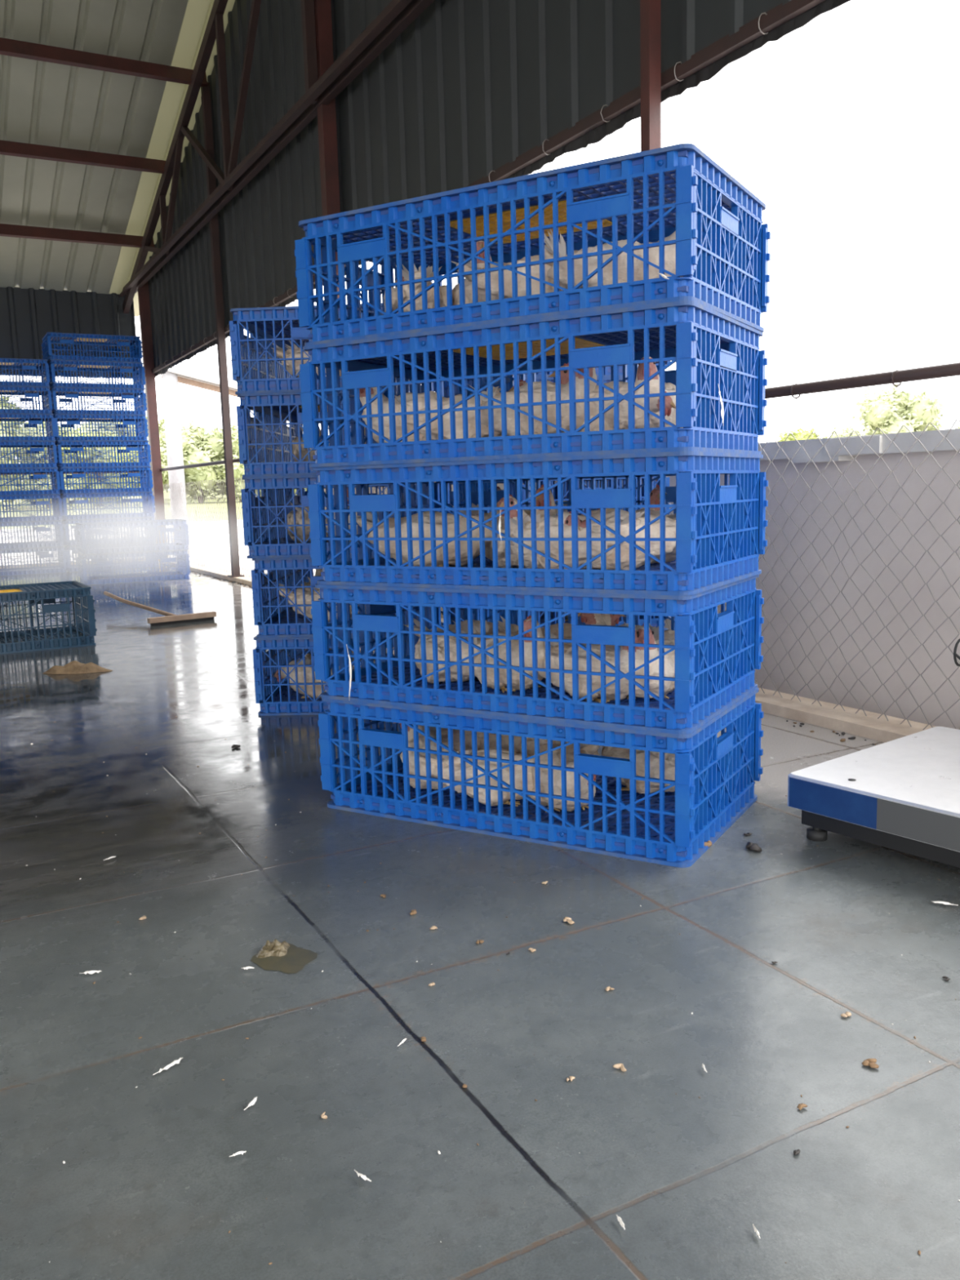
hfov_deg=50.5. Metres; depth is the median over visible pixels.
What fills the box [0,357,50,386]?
crate
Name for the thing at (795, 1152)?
crumb
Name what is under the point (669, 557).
chicken
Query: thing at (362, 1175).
feather
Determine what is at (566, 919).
crumb
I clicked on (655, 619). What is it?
crate
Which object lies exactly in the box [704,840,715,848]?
crumb
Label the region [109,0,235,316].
skylight panel
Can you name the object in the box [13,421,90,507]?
leafy tree
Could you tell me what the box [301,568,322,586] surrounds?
chicken
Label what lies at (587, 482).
crate
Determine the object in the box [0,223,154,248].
beam
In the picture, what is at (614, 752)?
chicken
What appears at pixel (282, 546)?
tray
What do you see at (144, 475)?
crate
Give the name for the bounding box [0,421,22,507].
leafy tree
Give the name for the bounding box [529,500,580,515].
chicken
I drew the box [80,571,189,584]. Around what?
tray
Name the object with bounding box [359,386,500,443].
chicken
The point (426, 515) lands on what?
chicken
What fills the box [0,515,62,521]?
tray
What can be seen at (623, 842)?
tray
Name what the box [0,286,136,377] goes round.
wall
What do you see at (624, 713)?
tray
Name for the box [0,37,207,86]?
beam
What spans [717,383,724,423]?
feather
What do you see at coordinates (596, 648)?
chicken
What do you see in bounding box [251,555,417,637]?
crate
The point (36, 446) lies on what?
crate
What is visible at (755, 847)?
crumb
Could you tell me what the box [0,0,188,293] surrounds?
ceiling
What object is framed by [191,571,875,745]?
strip
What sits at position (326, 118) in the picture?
steel post
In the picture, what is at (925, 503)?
wall
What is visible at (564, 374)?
chicken
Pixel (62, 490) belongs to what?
tray
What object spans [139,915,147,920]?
crumb
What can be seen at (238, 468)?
leafy tree
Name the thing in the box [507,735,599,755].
chicken
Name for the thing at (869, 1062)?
crumb
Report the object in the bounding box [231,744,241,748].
crumb
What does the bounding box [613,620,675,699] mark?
chicken
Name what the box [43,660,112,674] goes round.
pile
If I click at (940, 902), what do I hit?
feather
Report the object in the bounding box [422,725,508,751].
chicken
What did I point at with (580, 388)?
chicken
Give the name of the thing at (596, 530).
chicken
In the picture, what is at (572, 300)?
tray
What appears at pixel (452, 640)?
chicken
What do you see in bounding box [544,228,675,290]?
chicken
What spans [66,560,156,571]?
tray
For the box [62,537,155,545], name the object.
tray
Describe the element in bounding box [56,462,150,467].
tray
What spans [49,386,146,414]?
crate
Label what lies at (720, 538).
crate
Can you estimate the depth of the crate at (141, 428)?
10.71 m
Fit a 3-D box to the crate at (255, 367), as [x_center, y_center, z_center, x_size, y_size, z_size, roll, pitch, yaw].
[-0.533,-1.014,3.756,0.520,0.270,0.930,-1,8,3]
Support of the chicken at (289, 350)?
in the crate at (255, 367)
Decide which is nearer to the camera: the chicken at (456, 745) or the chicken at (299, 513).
the chicken at (456, 745)
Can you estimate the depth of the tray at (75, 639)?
5.25 m
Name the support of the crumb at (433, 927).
on the floor
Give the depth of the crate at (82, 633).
5.24 m
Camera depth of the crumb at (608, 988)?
1.53 m
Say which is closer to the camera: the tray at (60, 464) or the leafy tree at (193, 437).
the tray at (60, 464)
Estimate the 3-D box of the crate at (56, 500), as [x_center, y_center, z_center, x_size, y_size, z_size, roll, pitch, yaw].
[-4.850,-1.359,10.535,0.930,0.270,0.520,-6,10,-29]
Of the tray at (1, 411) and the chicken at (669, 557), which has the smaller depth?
the chicken at (669, 557)
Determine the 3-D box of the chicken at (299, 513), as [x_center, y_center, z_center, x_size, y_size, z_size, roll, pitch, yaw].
[-0.630,-0.456,3.788,0.184,0.193,0.385,-2,8,-3]
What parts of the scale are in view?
frame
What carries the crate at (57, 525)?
on the crate at (42, 553)
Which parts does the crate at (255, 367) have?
handle, panel, panel, handle, lid frame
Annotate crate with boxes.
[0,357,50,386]
[0,386,53,413]
[0,413,56,440]
[0,440,57,468]
[0,467,61,495]
[0,493,63,522]
[0,520,64,549]
[0,546,66,576]
[0,581,97,653]
[41,332,142,362]
[47,360,146,389]
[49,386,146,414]
[53,413,148,442]
[54,440,151,467]
[57,466,153,493]
[60,492,155,519]
[61,516,156,546]
[63,542,156,572]
[74,519,189,555]
[76,549,191,585]
[229,302,409,395]
[236,390,397,477]
[240,475,416,558]
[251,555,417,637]
[253,619,418,715]
[293,142,770,346]
[298,300,768,467]
[306,450,768,595]
[311,574,764,734]
[317,687,763,867]
[433,360,671,398]
[439,475,669,515]
[440,607,667,630]
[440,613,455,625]
[493,377,635,391]
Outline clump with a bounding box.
[256,938,289,958]
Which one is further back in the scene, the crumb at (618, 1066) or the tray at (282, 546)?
the tray at (282, 546)
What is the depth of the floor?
1.46 m
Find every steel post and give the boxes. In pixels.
[137,281,168,560]
[200,82,244,577]
[314,0,348,503]
[640,0,661,487]
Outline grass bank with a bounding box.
[0,490,256,529]
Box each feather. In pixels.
[79,970,102,973]
[152,1057,182,1075]
[229,1151,246,1156]
[241,966,254,969]
[243,1096,257,1110]
[346,644,351,698]
[354,1169,371,1182]
[497,509,502,542]
[616,1214,625,1229]
[657,272,668,279]
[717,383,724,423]
[752,1224,759,1238]
[931,901,957,905]
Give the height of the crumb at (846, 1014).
0.005 m
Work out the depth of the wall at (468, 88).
5.47 m
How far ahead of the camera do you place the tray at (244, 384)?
3.34 m
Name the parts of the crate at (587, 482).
handle, panel, panel, panel, handle, panel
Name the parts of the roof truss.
king post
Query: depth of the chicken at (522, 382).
2.46 m
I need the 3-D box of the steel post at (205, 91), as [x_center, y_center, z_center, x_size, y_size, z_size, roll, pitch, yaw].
[-2.225,-2.592,8.747,0.120,4.101,0.120,-6,10,-28]
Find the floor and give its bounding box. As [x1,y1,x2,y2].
[0,562,959,1279]
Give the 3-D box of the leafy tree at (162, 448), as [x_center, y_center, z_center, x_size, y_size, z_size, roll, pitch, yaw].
[-17.291,-8.569,53.690,3.083,4.928,3.449,3,10,27]
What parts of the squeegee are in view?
handle, rubber blade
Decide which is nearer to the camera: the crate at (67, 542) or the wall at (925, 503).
the wall at (925, 503)
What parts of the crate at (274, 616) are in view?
handle, panel, lid frame, panel, handle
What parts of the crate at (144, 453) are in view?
panel, handle, panel, lid frame, handle, handle, panel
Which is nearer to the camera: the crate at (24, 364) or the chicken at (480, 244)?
the chicken at (480, 244)
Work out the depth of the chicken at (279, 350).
3.40 m
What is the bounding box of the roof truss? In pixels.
[118,0,434,313]
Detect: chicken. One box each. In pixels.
[270,342,341,377]
[274,658,374,698]
[275,582,351,622]
[284,340,298,353]
[284,502,328,542]
[292,426,329,462]
[298,657,387,687]
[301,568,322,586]
[305,648,331,658]
[333,503,377,542]
[349,511,492,566]
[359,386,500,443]
[383,263,447,313]
[393,722,479,789]
[394,395,502,439]
[403,617,518,637]
[414,631,493,683]
[419,741,533,806]
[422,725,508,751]
[447,484,556,560]
[451,254,561,302]
[452,240,491,305]
[452,615,545,693]
[468,367,596,435]
[490,497,556,568]
[497,613,625,644]
[499,493,644,568]
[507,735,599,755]
[508,379,527,391]
[528,737,596,812]
[529,484,666,515]
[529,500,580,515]
[538,627,638,702]
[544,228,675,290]
[548,363,568,384]
[555,510,675,569]
[577,613,675,645]
[581,381,675,431]
[596,508,675,564]
[601,746,675,794]
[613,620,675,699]
[635,356,681,428]
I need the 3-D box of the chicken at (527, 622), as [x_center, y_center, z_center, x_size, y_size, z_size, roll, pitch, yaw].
[0.057,0.017,2.348,0.164,0.179,0.318,-8,11,-37]
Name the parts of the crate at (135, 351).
panel, handle, handle, panel, lid frame, handle, panel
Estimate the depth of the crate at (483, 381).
3.33 m
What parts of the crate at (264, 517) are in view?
handle, panel, handle, handle, panel, lid frame, panel, panel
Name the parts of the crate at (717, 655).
handle, panel, handle, panel, lid frame, panel, handle, panel, handle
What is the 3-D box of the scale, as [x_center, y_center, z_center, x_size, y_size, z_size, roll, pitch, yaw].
[1.197,0.042,2.055,0.827,0.750,0.847,-8,11,-37]
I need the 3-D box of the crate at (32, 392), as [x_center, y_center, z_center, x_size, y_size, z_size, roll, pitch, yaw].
[-4.893,-2.427,10.377,0.930,0.270,0.520,-6,10,-29]
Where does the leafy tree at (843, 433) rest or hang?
on the grass bank
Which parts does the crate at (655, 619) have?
panel, panel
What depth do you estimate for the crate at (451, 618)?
3.91 m
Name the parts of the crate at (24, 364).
panel, lid frame, handle, handle, panel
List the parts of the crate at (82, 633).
panel, handle, lid frame, panel, handle, panel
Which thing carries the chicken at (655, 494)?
in the crate at (720, 538)
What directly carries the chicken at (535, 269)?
in the crate at (722, 256)
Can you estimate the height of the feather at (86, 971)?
0.005 m
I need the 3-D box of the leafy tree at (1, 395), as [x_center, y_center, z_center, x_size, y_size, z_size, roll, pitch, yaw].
[-28.670,-10.795,58.499,4.753,7.808,5.033,-7,10,-32]
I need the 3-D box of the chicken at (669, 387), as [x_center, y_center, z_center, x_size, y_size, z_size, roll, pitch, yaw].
[0.375,-0.497,2.128,0.161,0.169,0.338,2,9,21]
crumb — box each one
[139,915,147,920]
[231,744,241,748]
[320,1112,328,1119]
[409,908,417,914]
[429,925,439,929]
[476,939,484,944]
[564,917,576,924]
[565,1075,575,1080]
[605,986,613,991]
[612,1062,627,1071]
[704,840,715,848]
[744,841,764,851]
[792,1148,799,1155]
[796,1102,808,1109]
[840,1011,852,1017]
[862,1057,878,1067]
[942,975,948,981]
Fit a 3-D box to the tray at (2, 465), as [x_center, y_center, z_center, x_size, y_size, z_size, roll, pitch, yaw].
[-4.865,-1.783,10.466,0.904,0.036,0.507,-6,10,-28]
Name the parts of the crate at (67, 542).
panel, panel, lid frame, panel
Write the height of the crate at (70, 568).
0.270 m
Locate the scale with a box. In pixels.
[787,638,959,867]
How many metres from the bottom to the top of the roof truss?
2.194 m
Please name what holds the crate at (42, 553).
on the floor
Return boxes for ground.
[0,520,315,576]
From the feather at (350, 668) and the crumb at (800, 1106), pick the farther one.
the feather at (350, 668)
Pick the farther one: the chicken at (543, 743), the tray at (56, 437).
the tray at (56, 437)
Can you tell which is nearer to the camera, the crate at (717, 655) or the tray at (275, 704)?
the crate at (717, 655)
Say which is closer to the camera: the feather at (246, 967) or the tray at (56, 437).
the feather at (246, 967)
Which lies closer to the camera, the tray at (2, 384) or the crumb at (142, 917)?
the crumb at (142, 917)
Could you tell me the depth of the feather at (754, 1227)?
1.02 m
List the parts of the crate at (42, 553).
panel, lid frame, handle, handle, panel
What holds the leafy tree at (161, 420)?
on the grass bank
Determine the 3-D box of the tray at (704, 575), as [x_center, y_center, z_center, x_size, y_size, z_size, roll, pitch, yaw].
[0.134,-0.167,2.369,0.904,0.036,0.507,3,10,30]
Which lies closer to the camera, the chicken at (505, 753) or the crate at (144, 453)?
the chicken at (505, 753)
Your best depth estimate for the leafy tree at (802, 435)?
51.36 m
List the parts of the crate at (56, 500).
panel, lid frame, handle, panel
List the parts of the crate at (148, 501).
handle, panel, lid frame, handle, panel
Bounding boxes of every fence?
[0,395,141,564]
[160,362,959,729]
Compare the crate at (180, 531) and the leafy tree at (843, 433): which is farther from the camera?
the leafy tree at (843, 433)
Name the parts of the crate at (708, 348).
handle, panel, handle, panel, lid frame, panel, handle, handle, panel, handle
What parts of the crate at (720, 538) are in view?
handle, panel, handle, panel, lid frame, panel, handle, handle, panel, handle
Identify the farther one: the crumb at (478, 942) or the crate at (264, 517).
the crate at (264, 517)
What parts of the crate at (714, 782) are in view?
panel, handle, panel, lid frame, handle, panel, handle, panel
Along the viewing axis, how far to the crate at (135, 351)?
10.58 m
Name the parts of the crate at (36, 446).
panel, lid frame, handle, panel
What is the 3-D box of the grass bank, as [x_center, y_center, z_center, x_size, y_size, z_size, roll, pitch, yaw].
[-29.017,-10.249,73.444,260.000,1.859,90.000,-6,10,-28]
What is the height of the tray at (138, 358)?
0.036 m
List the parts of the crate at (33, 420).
panel, lid frame, handle, panel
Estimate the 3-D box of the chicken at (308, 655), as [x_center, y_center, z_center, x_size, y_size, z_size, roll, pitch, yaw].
[-0.594,0.073,3.896,0.184,0.193,0.385,-3,9,-9]
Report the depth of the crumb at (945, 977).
1.54 m
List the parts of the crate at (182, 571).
panel, handle, handle, panel, lid frame, handle, handle, panel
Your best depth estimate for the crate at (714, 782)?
2.22 m
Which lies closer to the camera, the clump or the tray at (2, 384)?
the clump
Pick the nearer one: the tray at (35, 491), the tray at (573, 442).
the tray at (573, 442)
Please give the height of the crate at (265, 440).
0.270 m
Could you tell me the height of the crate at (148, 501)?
0.270 m
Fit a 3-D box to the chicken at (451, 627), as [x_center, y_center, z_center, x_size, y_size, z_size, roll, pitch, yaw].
[-0.016,0.008,2.603,0.354,0.131,0.152,-1,9,5]
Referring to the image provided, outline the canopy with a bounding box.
[160,368,238,555]
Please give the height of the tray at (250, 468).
0.036 m
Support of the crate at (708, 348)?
on the crate at (720, 538)
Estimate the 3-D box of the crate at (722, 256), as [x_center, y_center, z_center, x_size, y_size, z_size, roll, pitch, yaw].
[0.115,-0.811,2.275,0.930,0.270,0.520,3,10,30]
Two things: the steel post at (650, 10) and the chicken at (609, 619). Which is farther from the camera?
the steel post at (650, 10)
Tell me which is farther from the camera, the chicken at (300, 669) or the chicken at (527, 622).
the chicken at (300, 669)
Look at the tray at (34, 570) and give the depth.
10.52 m
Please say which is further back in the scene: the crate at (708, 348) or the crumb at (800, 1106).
the crate at (708, 348)
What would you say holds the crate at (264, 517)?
on the crate at (274, 616)
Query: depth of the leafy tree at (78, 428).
51.96 m
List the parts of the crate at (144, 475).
handle, panel, lid frame, handle, panel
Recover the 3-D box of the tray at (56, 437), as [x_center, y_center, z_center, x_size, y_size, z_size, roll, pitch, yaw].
[-4.062,-2.137,10.864,0.904,0.036,0.507,-6,10,-27]
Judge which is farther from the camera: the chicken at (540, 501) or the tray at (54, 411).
the tray at (54, 411)
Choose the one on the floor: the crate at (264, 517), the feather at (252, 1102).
the feather at (252, 1102)
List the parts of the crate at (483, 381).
panel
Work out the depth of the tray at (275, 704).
3.50 m
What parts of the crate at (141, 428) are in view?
handle, handle, panel, lid frame, panel, handle, panel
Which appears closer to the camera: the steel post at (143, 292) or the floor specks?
the floor specks
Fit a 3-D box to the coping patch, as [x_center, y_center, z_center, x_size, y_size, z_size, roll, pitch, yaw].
[1.167,-0.615,3.293,0.062,0.070,0.360,-6,10,-28]
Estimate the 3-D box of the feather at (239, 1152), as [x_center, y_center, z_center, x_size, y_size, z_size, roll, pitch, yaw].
[-0.278,0.589,1.166,0.019,0.005,0.003,-5,9,-23]
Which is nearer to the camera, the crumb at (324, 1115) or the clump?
the crumb at (324, 1115)
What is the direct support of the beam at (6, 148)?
attached to the roof truss
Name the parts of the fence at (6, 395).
rail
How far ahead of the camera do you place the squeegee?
6.15 m
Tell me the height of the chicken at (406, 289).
0.171 m
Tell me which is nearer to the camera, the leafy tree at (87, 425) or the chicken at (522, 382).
the chicken at (522, 382)
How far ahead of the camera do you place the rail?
3.63 m
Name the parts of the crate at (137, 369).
panel, handle, handle, panel, lid frame, handle, handle, panel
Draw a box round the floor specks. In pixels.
[25,660,959,1264]
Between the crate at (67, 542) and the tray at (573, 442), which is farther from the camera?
the crate at (67, 542)
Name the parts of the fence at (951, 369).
rail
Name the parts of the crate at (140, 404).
panel, handle, handle, panel, lid frame, handle, handle, panel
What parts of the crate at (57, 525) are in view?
panel, lid frame, handle, panel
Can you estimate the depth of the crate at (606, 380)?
3.13 m
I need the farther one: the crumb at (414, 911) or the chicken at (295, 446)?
the chicken at (295, 446)
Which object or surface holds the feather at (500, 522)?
attached to the crate at (720, 538)
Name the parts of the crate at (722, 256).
panel, handle, handle, panel, lid frame, handle, panel, panel, handle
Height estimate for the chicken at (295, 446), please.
0.193 m
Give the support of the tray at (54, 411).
on the crate at (140, 404)
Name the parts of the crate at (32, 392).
panel, lid frame, handle, handle, panel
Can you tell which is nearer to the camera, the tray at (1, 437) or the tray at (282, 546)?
the tray at (282, 546)
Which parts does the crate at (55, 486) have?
panel, lid frame, handle, panel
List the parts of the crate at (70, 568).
panel, lid frame, panel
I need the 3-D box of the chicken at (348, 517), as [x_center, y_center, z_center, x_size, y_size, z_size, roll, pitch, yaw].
[-0.435,-0.434,3.608,0.184,0.193,0.385,1,9,16]
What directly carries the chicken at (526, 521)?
in the crate at (720, 538)
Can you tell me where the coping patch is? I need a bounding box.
[791,435,882,462]
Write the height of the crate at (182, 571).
0.270 m
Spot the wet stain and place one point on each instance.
(295, 958)
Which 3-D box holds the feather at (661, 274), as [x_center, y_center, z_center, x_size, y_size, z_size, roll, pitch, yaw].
[0.333,-0.663,1.853,0.023,0.015,0.005,4,10,32]
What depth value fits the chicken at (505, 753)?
2.32 m
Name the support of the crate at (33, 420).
on the crate at (36, 446)
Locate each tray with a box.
[0,382,48,386]
[0,409,51,413]
[0,436,55,439]
[0,463,57,467]
[0,489,59,494]
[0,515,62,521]
[0,541,63,548]
[0,566,66,575]
[0,626,94,652]
[46,355,141,361]
[49,382,144,388]
[51,409,146,413]
[55,436,146,439]
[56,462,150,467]
[59,488,151,493]
[62,512,154,519]
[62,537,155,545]
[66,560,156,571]
[77,542,187,553]
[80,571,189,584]
[236,377,397,391]
[243,462,315,474]
[248,537,373,555]
[257,607,417,635]
[259,681,328,713]
[306,276,761,342]
[311,427,759,463]
[319,555,759,591]
[322,661,755,728]
[328,761,755,862]
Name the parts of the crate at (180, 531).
panel, handle, handle, panel, lid frame, panel, handle, handle, panel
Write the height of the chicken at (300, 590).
0.150 m
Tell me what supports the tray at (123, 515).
on the crate at (148, 501)
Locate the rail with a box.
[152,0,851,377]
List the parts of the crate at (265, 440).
handle, panel, handle, lid frame, panel, handle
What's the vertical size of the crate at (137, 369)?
0.270 m
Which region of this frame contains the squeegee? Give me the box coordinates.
[103,591,216,626]
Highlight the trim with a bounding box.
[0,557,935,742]
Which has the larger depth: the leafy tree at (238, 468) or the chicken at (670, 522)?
the leafy tree at (238, 468)
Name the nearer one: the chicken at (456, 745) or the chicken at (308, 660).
the chicken at (456, 745)
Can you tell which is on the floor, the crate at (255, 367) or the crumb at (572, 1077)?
the crumb at (572, 1077)
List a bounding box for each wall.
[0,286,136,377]
[147,0,791,367]
[324,428,959,729]
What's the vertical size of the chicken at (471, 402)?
0.133 m
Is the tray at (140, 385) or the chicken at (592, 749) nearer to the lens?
the chicken at (592, 749)
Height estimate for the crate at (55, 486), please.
0.270 m
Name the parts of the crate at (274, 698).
handle, panel, handle, panel, lid frame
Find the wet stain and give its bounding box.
[250,942,317,973]
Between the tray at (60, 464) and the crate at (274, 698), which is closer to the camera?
the crate at (274, 698)
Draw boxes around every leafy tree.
[0,395,25,463]
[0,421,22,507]
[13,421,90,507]
[59,424,140,506]
[62,422,123,462]
[117,408,164,498]
[130,435,168,493]
[159,420,224,502]
[198,423,261,502]
[776,426,829,441]
[828,424,869,437]
[852,382,945,435]
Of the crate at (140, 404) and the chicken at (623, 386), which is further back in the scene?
the crate at (140, 404)
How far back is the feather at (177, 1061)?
1.35 m
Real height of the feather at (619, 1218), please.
0.005 m
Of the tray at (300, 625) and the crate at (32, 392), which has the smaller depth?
the tray at (300, 625)
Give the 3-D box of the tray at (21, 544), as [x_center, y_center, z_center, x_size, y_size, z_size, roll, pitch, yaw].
[-4.848,-0.982,10.587,0.904,0.036,0.507,-6,10,-28]

